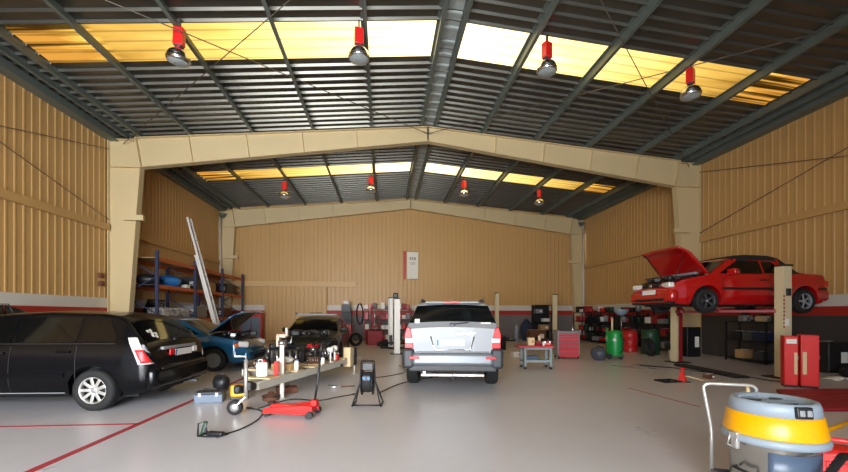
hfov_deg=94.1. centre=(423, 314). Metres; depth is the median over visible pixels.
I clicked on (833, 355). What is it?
machine
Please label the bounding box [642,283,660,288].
grille
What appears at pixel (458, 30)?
ceiling
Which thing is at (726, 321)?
shelf
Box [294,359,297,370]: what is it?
bottle
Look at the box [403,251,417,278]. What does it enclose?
banner
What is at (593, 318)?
box
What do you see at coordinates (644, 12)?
beam
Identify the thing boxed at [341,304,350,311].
monitor
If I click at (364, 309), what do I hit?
rack
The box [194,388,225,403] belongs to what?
tool case
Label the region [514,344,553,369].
trolley
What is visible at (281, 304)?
door
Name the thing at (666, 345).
box
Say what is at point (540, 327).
box
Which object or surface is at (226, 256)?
trim
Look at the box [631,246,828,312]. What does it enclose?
car
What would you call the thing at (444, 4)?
beam
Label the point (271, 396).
drum
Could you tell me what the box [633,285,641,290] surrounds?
lamp
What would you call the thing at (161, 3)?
beam
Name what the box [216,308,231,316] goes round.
storage box
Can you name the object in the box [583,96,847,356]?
wall
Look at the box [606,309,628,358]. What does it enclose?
oil drainer
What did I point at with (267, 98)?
ceiling
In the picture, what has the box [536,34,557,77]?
lamp
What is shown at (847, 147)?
trim
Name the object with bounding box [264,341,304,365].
engine
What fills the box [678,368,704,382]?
stand
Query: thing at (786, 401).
vent grille
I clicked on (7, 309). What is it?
car
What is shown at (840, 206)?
beam
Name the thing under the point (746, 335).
box
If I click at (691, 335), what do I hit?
cabinet
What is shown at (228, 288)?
storage box
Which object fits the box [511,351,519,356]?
box
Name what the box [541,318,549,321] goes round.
box
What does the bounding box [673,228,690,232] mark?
trim
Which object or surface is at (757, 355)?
box
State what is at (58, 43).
window
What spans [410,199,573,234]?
beam
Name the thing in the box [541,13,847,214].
beam
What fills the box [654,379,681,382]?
drip tray
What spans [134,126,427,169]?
beam
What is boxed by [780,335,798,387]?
base cabinet
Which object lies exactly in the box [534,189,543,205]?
lamp
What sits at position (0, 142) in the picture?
trim
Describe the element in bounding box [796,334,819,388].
base cabinet
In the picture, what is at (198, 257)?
ladder
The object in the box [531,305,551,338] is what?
shelves
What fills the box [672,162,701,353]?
steel column
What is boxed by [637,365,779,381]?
air hose
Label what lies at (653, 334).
drum
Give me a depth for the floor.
5.17 m
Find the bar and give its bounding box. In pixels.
[295,312,336,314]
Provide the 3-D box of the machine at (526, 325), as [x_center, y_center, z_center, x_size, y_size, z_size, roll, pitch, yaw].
[5.500,0.832,21.227,0.717,1.196,0.581,0,0,-6]
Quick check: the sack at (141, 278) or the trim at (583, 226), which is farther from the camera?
the trim at (583, 226)
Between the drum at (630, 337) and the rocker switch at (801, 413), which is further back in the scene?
the drum at (630, 337)
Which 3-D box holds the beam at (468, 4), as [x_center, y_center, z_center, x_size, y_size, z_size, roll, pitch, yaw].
[0.829,-6.395,8.809,0.150,0.200,26.560,0,0,-6]
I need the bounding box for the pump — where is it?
[230,382,248,399]
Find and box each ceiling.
[0,0,847,216]
[443,30,458,57]
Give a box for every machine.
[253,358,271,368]
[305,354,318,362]
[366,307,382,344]
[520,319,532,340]
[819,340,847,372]
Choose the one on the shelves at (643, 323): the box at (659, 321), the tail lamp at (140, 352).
the box at (659, 321)
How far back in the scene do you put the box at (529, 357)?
10.41 m
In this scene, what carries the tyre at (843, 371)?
on the floor
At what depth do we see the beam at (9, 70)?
10.63 m
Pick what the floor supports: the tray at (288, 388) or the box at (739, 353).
the tray at (288, 388)
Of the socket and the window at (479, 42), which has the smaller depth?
the socket
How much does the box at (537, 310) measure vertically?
0.226 m
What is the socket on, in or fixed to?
attached to the jack
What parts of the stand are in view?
lever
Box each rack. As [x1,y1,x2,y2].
[134,250,243,322]
[364,309,379,340]
[380,309,393,339]
[400,309,411,339]
[725,321,773,364]
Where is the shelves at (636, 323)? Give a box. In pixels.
[614,311,648,345]
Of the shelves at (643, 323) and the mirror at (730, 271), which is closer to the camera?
the mirror at (730, 271)
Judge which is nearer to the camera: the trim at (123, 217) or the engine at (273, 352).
the engine at (273, 352)
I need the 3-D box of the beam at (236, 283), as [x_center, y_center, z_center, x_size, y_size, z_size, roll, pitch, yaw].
[-6.925,-1.620,21.267,6.464,0.280,0.200,0,0,-6]
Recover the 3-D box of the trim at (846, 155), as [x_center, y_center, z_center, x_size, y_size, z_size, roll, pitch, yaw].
[10.366,-3.995,10.088,0.022,2.268,8.375,0,0,-6]
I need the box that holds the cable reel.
[351,360,383,406]
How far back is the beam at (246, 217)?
21.22 m
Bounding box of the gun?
[328,385,354,387]
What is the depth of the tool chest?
12.63 m
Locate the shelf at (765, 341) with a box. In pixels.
[726,339,773,342]
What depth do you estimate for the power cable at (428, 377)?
8.07 m
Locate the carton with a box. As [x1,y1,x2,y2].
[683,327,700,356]
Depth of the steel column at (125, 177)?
12.37 m
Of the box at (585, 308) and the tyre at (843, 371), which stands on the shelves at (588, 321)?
the box at (585, 308)
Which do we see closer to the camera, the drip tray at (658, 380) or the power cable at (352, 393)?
the power cable at (352, 393)
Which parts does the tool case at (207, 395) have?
lid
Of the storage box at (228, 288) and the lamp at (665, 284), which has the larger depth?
the storage box at (228, 288)
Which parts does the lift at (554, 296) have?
post, post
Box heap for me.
[822,376,847,380]
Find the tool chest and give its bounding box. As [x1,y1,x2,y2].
[553,329,581,358]
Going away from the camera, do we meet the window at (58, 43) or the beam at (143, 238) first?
the window at (58, 43)
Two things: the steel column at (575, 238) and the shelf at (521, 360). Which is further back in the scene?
the steel column at (575, 238)
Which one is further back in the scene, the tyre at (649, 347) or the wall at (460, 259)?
the wall at (460, 259)
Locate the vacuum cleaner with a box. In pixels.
[701,382,847,471]
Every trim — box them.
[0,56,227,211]
[0,125,107,148]
[0,142,108,219]
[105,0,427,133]
[121,215,144,220]
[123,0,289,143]
[219,216,220,323]
[225,255,237,258]
[408,0,465,198]
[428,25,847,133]
[568,260,578,262]
[576,82,847,220]
[582,225,584,334]
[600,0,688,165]
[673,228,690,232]
[699,147,847,233]
[699,155,847,172]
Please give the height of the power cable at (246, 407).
0.032 m
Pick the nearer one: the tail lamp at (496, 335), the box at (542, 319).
the tail lamp at (496, 335)
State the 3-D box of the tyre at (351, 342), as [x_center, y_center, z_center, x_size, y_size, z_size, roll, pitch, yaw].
[-3.059,1.130,17.681,0.606,0.617,0.252,0,0,-23]
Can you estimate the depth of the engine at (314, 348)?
8.42 m
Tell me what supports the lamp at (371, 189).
hanging from the beam at (362, 3)
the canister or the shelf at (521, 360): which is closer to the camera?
the canister
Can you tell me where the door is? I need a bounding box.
[264,287,326,340]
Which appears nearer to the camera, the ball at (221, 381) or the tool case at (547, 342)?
the ball at (221, 381)
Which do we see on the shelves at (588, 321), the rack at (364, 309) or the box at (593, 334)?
the box at (593, 334)
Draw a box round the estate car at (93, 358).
[0,310,207,410]
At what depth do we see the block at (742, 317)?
11.93 m
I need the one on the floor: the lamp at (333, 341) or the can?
the can
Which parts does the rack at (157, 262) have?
upright frame, upright frame, upright frame, upright frame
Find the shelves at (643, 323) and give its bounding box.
[642,311,669,349]
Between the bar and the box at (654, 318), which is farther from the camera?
the box at (654, 318)
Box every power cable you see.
[228,407,262,433]
[258,393,355,408]
[380,377,432,392]
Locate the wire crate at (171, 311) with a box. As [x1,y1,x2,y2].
[149,308,188,316]
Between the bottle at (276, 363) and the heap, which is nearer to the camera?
the bottle at (276, 363)
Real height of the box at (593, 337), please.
0.210 m
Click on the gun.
(331, 386)
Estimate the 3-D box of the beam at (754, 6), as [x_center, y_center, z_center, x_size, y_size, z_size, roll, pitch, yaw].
[6.201,-5.931,9.357,0.150,0.200,26.560,0,0,-6]
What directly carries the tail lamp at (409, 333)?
on the car at (440, 336)
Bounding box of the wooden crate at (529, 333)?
[526,330,545,341]
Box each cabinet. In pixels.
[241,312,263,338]
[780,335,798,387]
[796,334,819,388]
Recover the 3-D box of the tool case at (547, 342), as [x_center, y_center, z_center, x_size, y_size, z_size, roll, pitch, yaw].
[3.251,0.749,10.444,0.204,0.143,0.211,0,0,11]
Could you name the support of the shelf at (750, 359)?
attached to the tool rack at (739, 322)
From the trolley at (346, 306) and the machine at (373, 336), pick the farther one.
the trolley at (346, 306)
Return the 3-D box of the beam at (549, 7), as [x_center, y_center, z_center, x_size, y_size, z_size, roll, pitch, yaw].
[2.460,-6.254,8.976,0.150,0.200,26.560,0,0,-6]
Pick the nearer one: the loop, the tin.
the tin
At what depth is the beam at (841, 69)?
11.25 m
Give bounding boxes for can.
[823,437,847,471]
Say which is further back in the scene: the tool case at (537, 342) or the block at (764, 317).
the block at (764, 317)
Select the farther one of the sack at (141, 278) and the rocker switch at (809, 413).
the sack at (141, 278)
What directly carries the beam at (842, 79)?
attached to the steel column at (686, 195)
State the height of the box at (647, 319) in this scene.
0.253 m
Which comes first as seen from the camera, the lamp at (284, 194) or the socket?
the socket
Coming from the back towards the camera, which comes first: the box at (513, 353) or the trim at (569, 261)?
the trim at (569, 261)
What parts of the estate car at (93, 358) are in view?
sill trim, moulding, window trim, number plate, bumper trim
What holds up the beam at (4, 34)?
on the beam
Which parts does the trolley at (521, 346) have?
leg, leg, leg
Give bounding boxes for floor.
[0,339,847,471]
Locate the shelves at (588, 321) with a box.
[573,312,598,340]
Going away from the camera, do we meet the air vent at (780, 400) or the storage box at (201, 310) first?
the air vent at (780, 400)
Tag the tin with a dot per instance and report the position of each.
(638, 307)
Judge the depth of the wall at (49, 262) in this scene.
10.60 m
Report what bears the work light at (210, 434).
on the floor
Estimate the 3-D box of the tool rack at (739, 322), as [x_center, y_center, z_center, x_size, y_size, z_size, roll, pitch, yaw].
[9.803,0.820,11.805,0.500,1.220,1.350,0,0,-6]
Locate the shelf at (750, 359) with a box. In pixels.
[726,356,773,362]
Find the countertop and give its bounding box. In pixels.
[514,344,553,347]
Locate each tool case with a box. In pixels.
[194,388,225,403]
[535,340,541,344]
[543,340,550,345]
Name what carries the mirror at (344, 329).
attached to the hatchback at (319, 328)
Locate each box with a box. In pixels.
[98,273,103,277]
[98,281,103,285]
[180,277,202,289]
[181,305,206,317]
[209,282,215,291]
[216,283,234,293]
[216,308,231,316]
[271,362,300,370]
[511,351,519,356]
[527,337,534,344]
[527,354,538,359]
[534,309,542,312]
[538,325,548,329]
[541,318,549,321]
[583,306,591,311]
[586,316,594,320]
[586,333,594,338]
[592,336,602,339]
[628,315,638,322]
[645,317,650,322]
[651,315,664,322]
[657,319,667,323]
[660,328,669,335]
[664,343,669,349]
[731,330,741,339]
[735,349,753,358]
[742,331,759,339]
[753,351,773,360]
[755,332,773,340]
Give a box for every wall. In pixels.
[0,74,219,321]
[227,198,575,339]
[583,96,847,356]
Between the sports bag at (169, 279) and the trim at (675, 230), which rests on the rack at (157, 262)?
the sports bag at (169, 279)
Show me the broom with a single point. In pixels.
(845, 423)
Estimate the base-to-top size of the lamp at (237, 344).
0.169 m
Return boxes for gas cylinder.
[514,323,517,340]
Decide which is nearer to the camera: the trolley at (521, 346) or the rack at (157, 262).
the trolley at (521, 346)
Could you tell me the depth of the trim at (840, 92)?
11.94 m
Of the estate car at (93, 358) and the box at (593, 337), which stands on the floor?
the estate car at (93, 358)
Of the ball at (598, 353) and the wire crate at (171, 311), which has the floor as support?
the ball at (598, 353)
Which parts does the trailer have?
jockey post, rail, rail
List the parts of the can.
embossed panel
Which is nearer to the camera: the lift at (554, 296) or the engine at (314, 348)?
the engine at (314, 348)
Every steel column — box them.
[107,138,143,311]
[220,210,235,320]
[569,219,582,334]
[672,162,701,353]
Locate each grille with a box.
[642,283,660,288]
[764,399,800,403]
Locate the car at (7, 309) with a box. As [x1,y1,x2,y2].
[0,304,27,314]
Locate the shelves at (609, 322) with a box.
[591,312,619,341]
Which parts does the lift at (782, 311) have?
post, plate, arm, arm, arm, plate, post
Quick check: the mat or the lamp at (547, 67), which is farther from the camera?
the lamp at (547, 67)
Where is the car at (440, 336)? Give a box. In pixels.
[402,299,502,383]
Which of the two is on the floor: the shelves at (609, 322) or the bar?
the shelves at (609, 322)
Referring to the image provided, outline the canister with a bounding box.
[256,359,267,376]
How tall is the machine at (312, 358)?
0.181 m
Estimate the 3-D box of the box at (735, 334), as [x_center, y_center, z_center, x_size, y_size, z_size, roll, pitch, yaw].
[9.765,0.641,12.203,0.364,0.266,0.300,0,0,-6]
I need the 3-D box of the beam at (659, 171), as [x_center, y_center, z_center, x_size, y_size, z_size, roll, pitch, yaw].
[4.654,-5.448,13.813,9.130,1.716,0.260,0,0,-6]
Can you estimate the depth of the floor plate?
9.56 m
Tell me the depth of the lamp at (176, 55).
7.97 m
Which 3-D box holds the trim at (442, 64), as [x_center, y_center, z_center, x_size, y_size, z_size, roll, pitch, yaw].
[0.590,-6.452,8.785,0.400,0.047,26.560,0,0,-6]
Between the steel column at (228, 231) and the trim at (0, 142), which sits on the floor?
the steel column at (228, 231)
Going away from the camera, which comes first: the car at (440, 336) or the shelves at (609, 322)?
the car at (440, 336)
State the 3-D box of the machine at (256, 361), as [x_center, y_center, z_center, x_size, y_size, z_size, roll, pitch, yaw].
[-2.993,0.912,7.364,0.217,0.181,0.326,0,0,33]
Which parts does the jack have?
lifting arm, frame, handle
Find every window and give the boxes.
[2,21,435,62]
[197,162,410,180]
[425,163,614,193]
[457,23,810,104]
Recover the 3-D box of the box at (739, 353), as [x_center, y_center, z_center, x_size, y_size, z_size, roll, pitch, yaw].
[9.780,1.202,12.054,0.364,0.266,0.300,0,0,-6]
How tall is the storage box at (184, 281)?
0.506 m
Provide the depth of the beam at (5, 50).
10.30 m
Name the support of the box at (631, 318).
on the shelves at (636, 323)
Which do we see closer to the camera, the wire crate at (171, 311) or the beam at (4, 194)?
the beam at (4, 194)
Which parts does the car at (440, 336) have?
number plate, plate recess trim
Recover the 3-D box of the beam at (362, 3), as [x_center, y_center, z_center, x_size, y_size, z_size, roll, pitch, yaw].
[-1.300,-6.254,8.592,0.150,0.200,26.560,0,0,-6]
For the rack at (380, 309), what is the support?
on the floor
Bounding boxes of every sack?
[136,273,154,283]
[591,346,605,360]
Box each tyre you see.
[349,333,362,345]
[642,338,656,355]
[839,367,847,376]
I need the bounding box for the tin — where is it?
[636,305,640,310]
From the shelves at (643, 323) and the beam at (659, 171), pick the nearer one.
the beam at (659, 171)
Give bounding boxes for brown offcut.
[703,373,714,378]
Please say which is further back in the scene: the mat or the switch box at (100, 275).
the switch box at (100, 275)
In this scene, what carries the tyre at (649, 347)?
on the floor
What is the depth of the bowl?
12.42 m
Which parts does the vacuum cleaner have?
push handle, carry handle, switch panel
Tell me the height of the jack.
1.022 m
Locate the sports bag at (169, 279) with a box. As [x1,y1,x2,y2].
[159,274,180,286]
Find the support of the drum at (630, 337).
on the floor
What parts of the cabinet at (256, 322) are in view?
door, door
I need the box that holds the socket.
[310,399,318,406]
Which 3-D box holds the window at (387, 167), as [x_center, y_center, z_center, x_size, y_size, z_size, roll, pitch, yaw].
[-4.891,-6.121,16.891,8.822,0.772,1.100,0,0,-6]
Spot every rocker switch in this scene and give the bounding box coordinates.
[799,411,805,416]
[807,411,812,416]
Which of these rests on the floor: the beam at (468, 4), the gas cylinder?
the gas cylinder
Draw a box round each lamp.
[128,337,153,364]
[165,18,190,67]
[234,341,248,347]
[279,178,289,198]
[323,339,337,345]
[348,20,369,65]
[366,176,375,193]
[404,328,413,347]
[459,177,468,196]
[492,328,500,348]
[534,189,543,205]
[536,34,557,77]
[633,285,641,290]
[661,282,673,286]
[679,66,701,101]
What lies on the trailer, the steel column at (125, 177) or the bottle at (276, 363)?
the bottle at (276, 363)
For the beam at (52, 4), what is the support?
on the beam at (246, 217)
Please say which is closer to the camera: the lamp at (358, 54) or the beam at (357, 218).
the lamp at (358, 54)
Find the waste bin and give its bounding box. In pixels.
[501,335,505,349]
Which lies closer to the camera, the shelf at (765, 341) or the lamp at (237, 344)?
the lamp at (237, 344)
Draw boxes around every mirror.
[341,327,347,331]
[727,268,738,274]
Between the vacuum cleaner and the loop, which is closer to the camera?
the vacuum cleaner
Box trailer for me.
[227,327,360,414]
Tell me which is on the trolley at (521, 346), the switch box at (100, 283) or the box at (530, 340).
the box at (530, 340)
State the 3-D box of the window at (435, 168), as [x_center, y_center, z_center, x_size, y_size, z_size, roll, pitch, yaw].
[4.281,-6.122,17.826,8.738,0.771,1.100,0,0,-6]
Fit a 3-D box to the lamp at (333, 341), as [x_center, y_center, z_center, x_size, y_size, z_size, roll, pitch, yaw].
[-2.581,0.765,10.804,0.419,0.169,0.351,0,0,-6]
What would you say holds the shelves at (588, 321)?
on the floor
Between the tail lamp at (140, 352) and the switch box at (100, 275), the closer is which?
the tail lamp at (140, 352)
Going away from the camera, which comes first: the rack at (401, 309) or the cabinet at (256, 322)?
the cabinet at (256, 322)
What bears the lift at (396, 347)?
on the floor
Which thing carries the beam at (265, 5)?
on the beam
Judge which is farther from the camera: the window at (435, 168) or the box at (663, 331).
the window at (435, 168)
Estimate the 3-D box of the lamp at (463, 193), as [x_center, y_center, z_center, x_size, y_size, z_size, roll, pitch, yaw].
[1.832,-5.835,18.090,0.464,0.888,0.464,0,0,-40]
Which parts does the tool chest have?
drawer, drawer, drawer, drawer, drawer, drawer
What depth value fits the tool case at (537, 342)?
10.39 m
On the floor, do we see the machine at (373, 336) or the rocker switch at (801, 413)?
the machine at (373, 336)
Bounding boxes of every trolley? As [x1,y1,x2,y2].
[341,301,351,336]
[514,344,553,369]
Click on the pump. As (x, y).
(241, 395)
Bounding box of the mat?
[776,388,847,410]
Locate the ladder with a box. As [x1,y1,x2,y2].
[186,217,219,324]
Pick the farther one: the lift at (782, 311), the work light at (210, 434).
the lift at (782, 311)
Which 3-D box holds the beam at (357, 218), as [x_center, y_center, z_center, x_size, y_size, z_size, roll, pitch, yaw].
[-3.634,-2.920,21.643,0.050,4.700,0.030,0,0,-6]
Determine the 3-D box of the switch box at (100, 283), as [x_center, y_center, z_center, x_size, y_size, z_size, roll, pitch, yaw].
[-9.768,-0.930,11.971,0.110,0.160,0.140,0,0,-6]
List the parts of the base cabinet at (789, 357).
door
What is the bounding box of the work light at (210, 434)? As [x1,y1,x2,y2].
[197,421,228,437]
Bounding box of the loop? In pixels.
[356,303,363,323]
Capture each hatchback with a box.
[170,312,266,371]
[281,315,348,356]
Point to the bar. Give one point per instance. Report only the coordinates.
(296, 313)
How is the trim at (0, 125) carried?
attached to the wall at (49, 262)
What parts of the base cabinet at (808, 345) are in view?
door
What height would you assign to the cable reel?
0.705 m
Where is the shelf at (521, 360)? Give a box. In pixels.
[520,359,549,361]
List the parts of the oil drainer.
push handle, tank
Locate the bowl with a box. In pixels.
[613,309,628,315]
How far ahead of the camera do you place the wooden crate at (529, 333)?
20.16 m
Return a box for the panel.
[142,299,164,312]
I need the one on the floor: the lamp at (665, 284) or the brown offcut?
the brown offcut
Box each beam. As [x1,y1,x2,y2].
[0,26,239,208]
[0,42,232,209]
[0,188,109,229]
[43,0,268,206]
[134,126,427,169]
[139,234,221,264]
[155,0,305,204]
[231,199,410,227]
[232,281,355,286]
[261,0,341,202]
[357,218,357,303]
[359,0,376,200]
[405,0,448,199]
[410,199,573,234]
[414,0,473,199]
[427,126,680,187]
[443,0,559,202]
[476,0,662,206]
[508,0,772,210]
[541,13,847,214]
[565,61,847,217]
[572,72,847,218]
[584,243,675,268]
[699,200,847,241]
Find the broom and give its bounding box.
[829,421,847,431]
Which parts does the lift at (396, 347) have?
arm, post, post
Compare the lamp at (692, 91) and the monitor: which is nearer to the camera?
the lamp at (692, 91)
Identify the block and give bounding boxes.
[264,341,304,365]
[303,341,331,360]
[738,313,753,320]
[755,313,771,321]
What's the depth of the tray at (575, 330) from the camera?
12.61 m
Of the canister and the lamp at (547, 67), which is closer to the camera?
the canister
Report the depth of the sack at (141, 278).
12.90 m
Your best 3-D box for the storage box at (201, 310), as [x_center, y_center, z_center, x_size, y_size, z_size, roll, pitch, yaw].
[-9.484,-0.108,16.320,0.600,0.506,0.904,0,0,-6]
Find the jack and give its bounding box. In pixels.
[262,343,322,419]
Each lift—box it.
[377,293,404,354]
[494,293,557,343]
[664,264,792,378]
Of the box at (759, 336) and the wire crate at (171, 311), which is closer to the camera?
the box at (759, 336)
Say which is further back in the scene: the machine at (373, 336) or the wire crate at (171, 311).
the machine at (373, 336)
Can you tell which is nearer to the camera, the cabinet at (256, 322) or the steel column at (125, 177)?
the steel column at (125, 177)
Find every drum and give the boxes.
[262,391,279,400]
[622,330,637,351]
[641,329,659,354]
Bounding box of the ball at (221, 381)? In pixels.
[212,373,229,390]
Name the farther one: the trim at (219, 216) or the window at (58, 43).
the trim at (219, 216)
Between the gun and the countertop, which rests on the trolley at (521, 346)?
the countertop
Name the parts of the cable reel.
guard plate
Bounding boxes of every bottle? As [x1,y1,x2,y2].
[274,359,278,374]
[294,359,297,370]
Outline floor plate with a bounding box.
[674,364,749,377]
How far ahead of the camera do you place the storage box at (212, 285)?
17.39 m
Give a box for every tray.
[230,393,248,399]
[276,385,297,393]
[553,329,580,332]
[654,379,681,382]
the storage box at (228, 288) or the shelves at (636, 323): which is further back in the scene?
the storage box at (228, 288)
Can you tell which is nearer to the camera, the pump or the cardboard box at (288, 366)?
the pump
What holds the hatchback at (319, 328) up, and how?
on the floor
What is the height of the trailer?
1.210 m
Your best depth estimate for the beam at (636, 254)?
18.41 m
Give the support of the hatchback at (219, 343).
on the floor
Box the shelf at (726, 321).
[726,321,773,322]
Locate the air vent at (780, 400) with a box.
[745,397,797,404]

